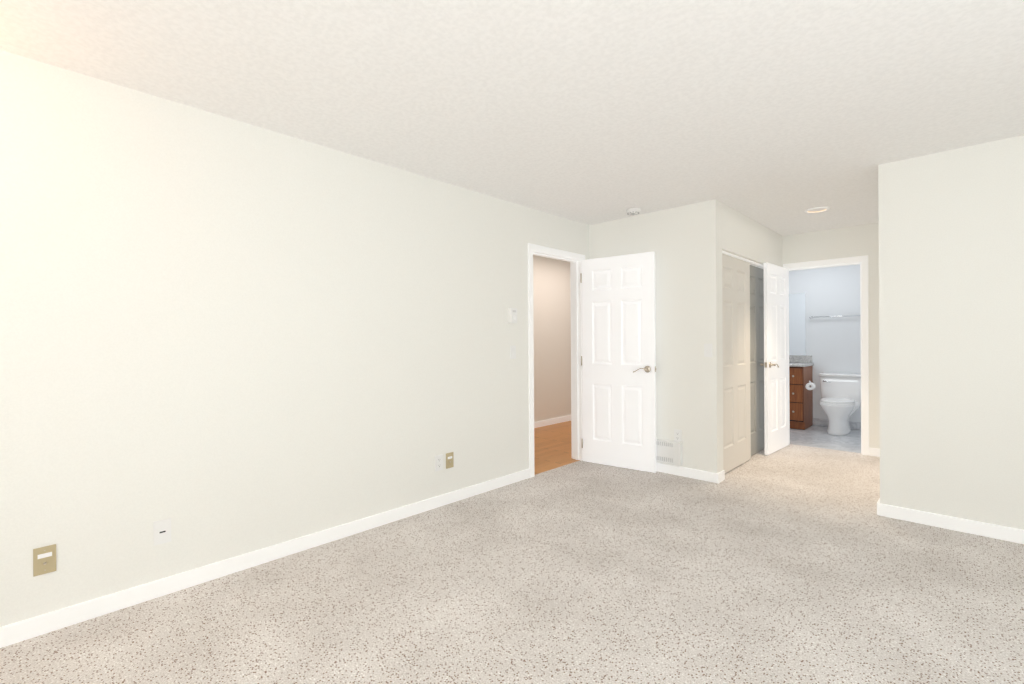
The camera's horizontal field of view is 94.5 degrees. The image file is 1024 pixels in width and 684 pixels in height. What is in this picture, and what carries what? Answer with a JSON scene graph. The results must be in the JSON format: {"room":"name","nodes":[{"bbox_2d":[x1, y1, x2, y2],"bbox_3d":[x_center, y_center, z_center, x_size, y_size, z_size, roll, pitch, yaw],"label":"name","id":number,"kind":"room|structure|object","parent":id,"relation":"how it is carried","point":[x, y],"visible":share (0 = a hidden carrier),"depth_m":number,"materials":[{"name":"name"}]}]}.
{"room":"empty bedroom","nodes":[
{"label":"empty bedroom","id":0,"kind":"room"},
{"bbox_2d":[0,50,588,626],"bbox_3d":[-0.512,0.009,3.663,0.120,2.440,7.820,0,0,44],"label":"wall","id":1,"kind":"structure","parent":0,"point":[222,338],"depth_m":2.50,"materials":[{"name":"paint"}]},
{"bbox_2d":[33,544,55,576],"bbox_3d":[-1.992,0.932,2.017,0.016,0.115,0.070,0,0,44],"label":"outlet coax left","id":2,"kind":"object","parent":1,"relation":"attached to","point":[44,560],"visible":1,"depth_m":2.02,"materials":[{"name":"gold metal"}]},
{"bbox_2d":[153,518,170,545],"bbox_3d":[-1.710,0.929,2.315,0.010,0.115,0.070,0,0,44],"label":"outlet","id":3,"kind":"object","parent":1,"relation":"attached to","point":[162,531],"visible":1,"depth_m":2.31,"materials":[{"name":"white plastic"}]},
{"bbox_2d":[0,469,529,647],"bbox_3d":[-1.462,1.197,2.573,0.017,0.083,4.682,0,0,44],"label":"baseboard","id":4,"kind":"structure","parent":1,"relation":"attached to","point":[25,629],"depth_m":2.47,"materials":[{"name":"white paint"}]},
{"bbox_2d":[435,454,442,471],"bbox_3d":[-0.544,0.903,3.531,0.009,0.115,0.070,0,0,44],"label":"electrical outlet","id":5,"kind":"object","parent":1,"relation":"attached to","point":[438,462],"visible":1,"depth_m":3.53,"materials":[{"name":"white plastic"}]},
{"bbox_2d":[446,452,453,468],"bbox_3d":[-0.471,0.902,3.603,0.016,0.115,0.070,0,0,44],"label":"outlet","id":6,"kind":"object","parent":1,"relation":"attached to","point":[450,460],"visible":1,"depth_m":3.60,"materials":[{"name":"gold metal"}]},
{"bbox_2d":[508,308,516,322],"bbox_3d":[0.011,-0.228,4.091,0.044,0.130,0.084,0,0,44],"label":"thermostat","id":7,"kind":"object","parent":1,"relation":"attached to","point":[512,315],"visible":1,"depth_m":4.07,"materials":[{"name":"white plastic"}]},
{"bbox_2d":[528,243,584,477],"bbox_3d":[0.407,0.164,4.620,0.152,2.112,0.878,0,0,44],"label":"door frame","id":8,"kind":"structure","parent":1,"relation":"attached to","point":[575,260],"depth_m":4.85,"materials":[{"name":"white paint"}]},
{"bbox_2d":[580,252,655,472],"bbox_3d":[1.034,0.188,4.596,0.760,2.034,0.186,0,0,44],"label":"door","id":9,"kind":"structure","parent":1,"relation":"in","point":[618,360],"depth_m":4.55,"materials":[{"name":"white paint"}]},
{"bbox_2d":[0,444,1023,683],"bbox_3d":[1.165,1.271,2.109,4.485,0.100,7.880,0,0,44],"label":"floor","id":10,"kind":"structure","parent":0,"point":[794,564],"depth_m":2.24,"materials":[{"name":"beige carpet"}]},
{"bbox_2d":[0,0,1023,261],"bbox_3d":[1.142,-1.282,3.292,6.140,0.120,9.590,0,0,44],"label":"ceiling","id":11,"kind":"structure","parent":0,"point":[780,116],"depth_m":2.21,"materials":[{"name":"paint"}]},
{"bbox_2d":[626,208,640,214],"bbox_3d":[1.123,-1.204,4.384,0.132,0.040,0.132,0,0,44],"label":"smoke detector","id":12,"kind":"object","parent":11,"relation":"attached to","point":[633,211],"visible":1,"depth_m":4.34,"materials":[{"name":"white plastic"}]},
{"bbox_2d":[805,207,829,212],"bbox_3d":[2.855,-1.243,4.428,0.196,0.027,0.196,0,0,44],"label":"recessed light","id":13,"kind":"object","parent":11,"relation":"in","point":[827,208],"visible":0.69,"depth_m":4.40,"materials":[{"name":"white paint"}]},
{"bbox_2d":[533,255,570,421],"bbox_3d":[-0.156,0.000,6.281,0.120,2.440,7.090,0,0,44],"label":"wall","id":14,"kind":"structure","parent":0,"point":[552,333],"depth_m":6.97,"materials":[{"name":"paint"}]},
{"bbox_2d":[534,415,570,427],"bbox_3d":[-0.100,1.178,6.238,0.013,0.083,6.850,0,0,44],"label":"baseboard","id":15,"kind":"structure","parent":14,"relation":"attached to","point":[551,421],"depth_m":6.92,"materials":[{"name":"white paint"}]},
{"bbox_2d":[534,421,579,474],"bbox_3d":[0.407,1.267,5.753,1.655,0.100,7.090,0,0,44],"label":"floor","id":16,"kind":"structure","parent":0,"point":[552,447],"depth_m":5.46,"materials":[{"name":"brown wood"}]},
{"bbox_2d":[722,203,782,266],"bbox_3d":[2.472,-0.015,4.896,0.120,2.440,1.910,0,0,44],"label":"wall","id":17,"kind":"structure","parent":0,"point":[746,237],"depth_m":4.69,"materials":[{"name":"paint"}]},
{"bbox_2d":[722,253,750,472],"bbox_3d":[2.116,0.196,4.522,0.038,2.002,0.870,0,0,44],"label":"closet door","id":18,"kind":"structure","parent":17,"relation":"in","point":[736,361],"depth_m":4.53,"materials":[{"name":"white paint"}]},
{"bbox_2d":[722,251,763,268],"bbox_3d":[2.372,-0.819,4.818,0.080,0.020,1.670,0,0,44],"label":"trim","id":19,"kind":"structure","parent":17,"relation":"attached to","point":[755,264],"depth_m":4.75,"materials":[{"name":"white paint"}]},
{"bbox_2d":[750,265,764,455],"bbox_3d":[2.638,0.191,5.124,0.038,2.002,0.870,0,0,44],"label":"closet door","id":20,"kind":"structure","parent":17,"relation":"in","point":[757,353],"depth_m":5.11,"materials":[{"name":"grey"}]},
{"bbox_2d":[589,135,1023,529],"bbox_3d":[2.479,-0.011,3.470,4.465,2.440,0.140,0,0,44],"label":"wall","id":21,"kind":"structure","parent":0,"point":[951,317],"depth_m":3.12,"materials":[{"name":"paint"}]},
{"bbox_2d":[656,439,682,465],"bbox_3d":[1.232,1.012,4.542,0.812,0.211,0.050,0,0,44],"label":"heater","id":22,"kind":"object","parent":21,"relation":"attached to","point":[668,452],"visible":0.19,"depth_m":4.32,"materials":[{"name":"white metal"}]},
{"bbox_2d":[674,429,681,441],"bbox_3d":[1.509,0.855,4.304,0.070,0.115,0.009,0,0,44],"label":"electrical outlet","id":23,"kind":"object","parent":21,"relation":"attached to","point":[678,435],"visible":0.98,"depth_m":4.30,"materials":[{"name":"white plastic"}]},
{"bbox_2d":[877,498,879,515],"bbox_3d":[3.269,1.160,4.041,0.021,0.083,2.067,0,0,44],"label":"baseboard","id":24,"kind":"structure","parent":21,"relation":"attached to","point":[878,503],"depth_m":3.30,"materials":[{"name":"white paint"}]},
{"bbox_2d":[880,503,1023,543],"bbox_3d":[3.257,1.164,2.630,1.890,0.083,0.017,0,0,44],"label":"baseboard","id":25,"kind":"structure","parent":21,"relation":"attached to","point":[1010,534],"depth_m":3.03,"materials":[{"name":"white paint"}]},
{"bbox_2d":[789,264,860,421],"bbox_3d":[4.291,-0.033,6.844,2.650,2.440,0.120,0,0,44],"label":"wall","id":26,"kind":"structure","parent":0,"point":[833,344],"depth_m":6.60,"materials":[{"name":"white paint"}]},
{"bbox_2d":[789,293,805,354],"bbox_3d":[3.836,-0.253,7.191,1.085,0.895,0.006,0,0,44],"label":"bathroom mirror","id":27,"kind":"object","parent":26,"relation":"attached to","point":[797,336],"visible":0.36,"depth_m":6.88,"materials":[{"name":"clear glass"}]},
{"bbox_2d":[809,315,859,318],"bbox_3d":[4.480,-0.353,6.537,0.654,0.044,0.058,0,0,44],"label":"rail","id":28,"kind":"object","parent":26,"relation":"attached to","point":[810,317],"visible":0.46,"depth_m":6.55,"materials":[{"name":"silver metal"}]},
{"bbox_2d":[813,418,860,429],"bbox_3d":[4.257,1.137,6.800,2.414,0.100,0.017,0,0,44],"label":"baseboard","id":29,"kind":"structure","parent":26,"relation":"attached to","point":[824,422],"depth_m":6.63,"materials":[{"name":"stone"}]},
{"bbox_2d":[790,425,860,452],"bbox_3d":[3.793,1.244,6.232,2.530,0.096,1.710,0,0,44],"label":"floor","id":30,"kind":"structure","parent":0,"point":[816,436],"depth_m":5.81,"materials":[{"name":"tile"}]},
{"bbox_2d":[789,355,813,429],"bbox_3d":[3.665,0.667,6.970,1.240,1.047,0.572,0,0,44],"label":"bathroom vanity","id":31,"kind":"object","parent":30,"relation":"on","point":[800,394],"visible":0.29,"depth_m":6.46,"materials":[{"name":"brown wood"}]},
{"bbox_2d":[805,380,815,389],"bbox_3d":[4.065,0.587,6.415,0.106,0.115,0.260,0,0,44],"label":"toilet paper","id":32,"kind":"object","parent":31,"relation":"attached to","point":[812,387],"visible":1,"depth_m":6.33,"materials":[{"name":"white paper"}]},
{"bbox_2d":[819,373,860,435],"bbox_3d":[4.302,0.811,6.230,0.516,0.756,0.723,0,0,44],"label":"toilet","id":33,"kind":"object","parent":30,"relation":"on","point":[840,402],"visible":0.92,"depth_m":6.21,"materials":[{"name":"white ceramic"}]},
{"bbox_2d":[782,222,879,448],"bbox_3d":[3.192,-0.022,5.612,2.530,2.440,0.120,0,0,44],"label":"wall","id":34,"kind":"structure","parent":0,"point":[851,241],"depth_m":5.00,"materials":[{"name":"paint"}]},
{"bbox_2d":[760,263,788,454],"bbox_3d":[2.929,0.175,5.244,0.155,2.028,0.728,0,0,44],"label":"door","id":35,"kind":"structure","parent":34,"relation":"in","point":[775,364],"depth_m":5.18,"materials":[{"name":"white paint"}]},
{"bbox_2d":[783,255,868,455],"bbox_3d":[3.514,0.143,5.305,0.801,2.107,0.152,0,0,44],"label":"door frame","id":36,"kind":"structure","parent":34,"relation":"attached to","point":[862,261],"depth_m":5.01,"materials":[{"name":"white paint"}]}
]}

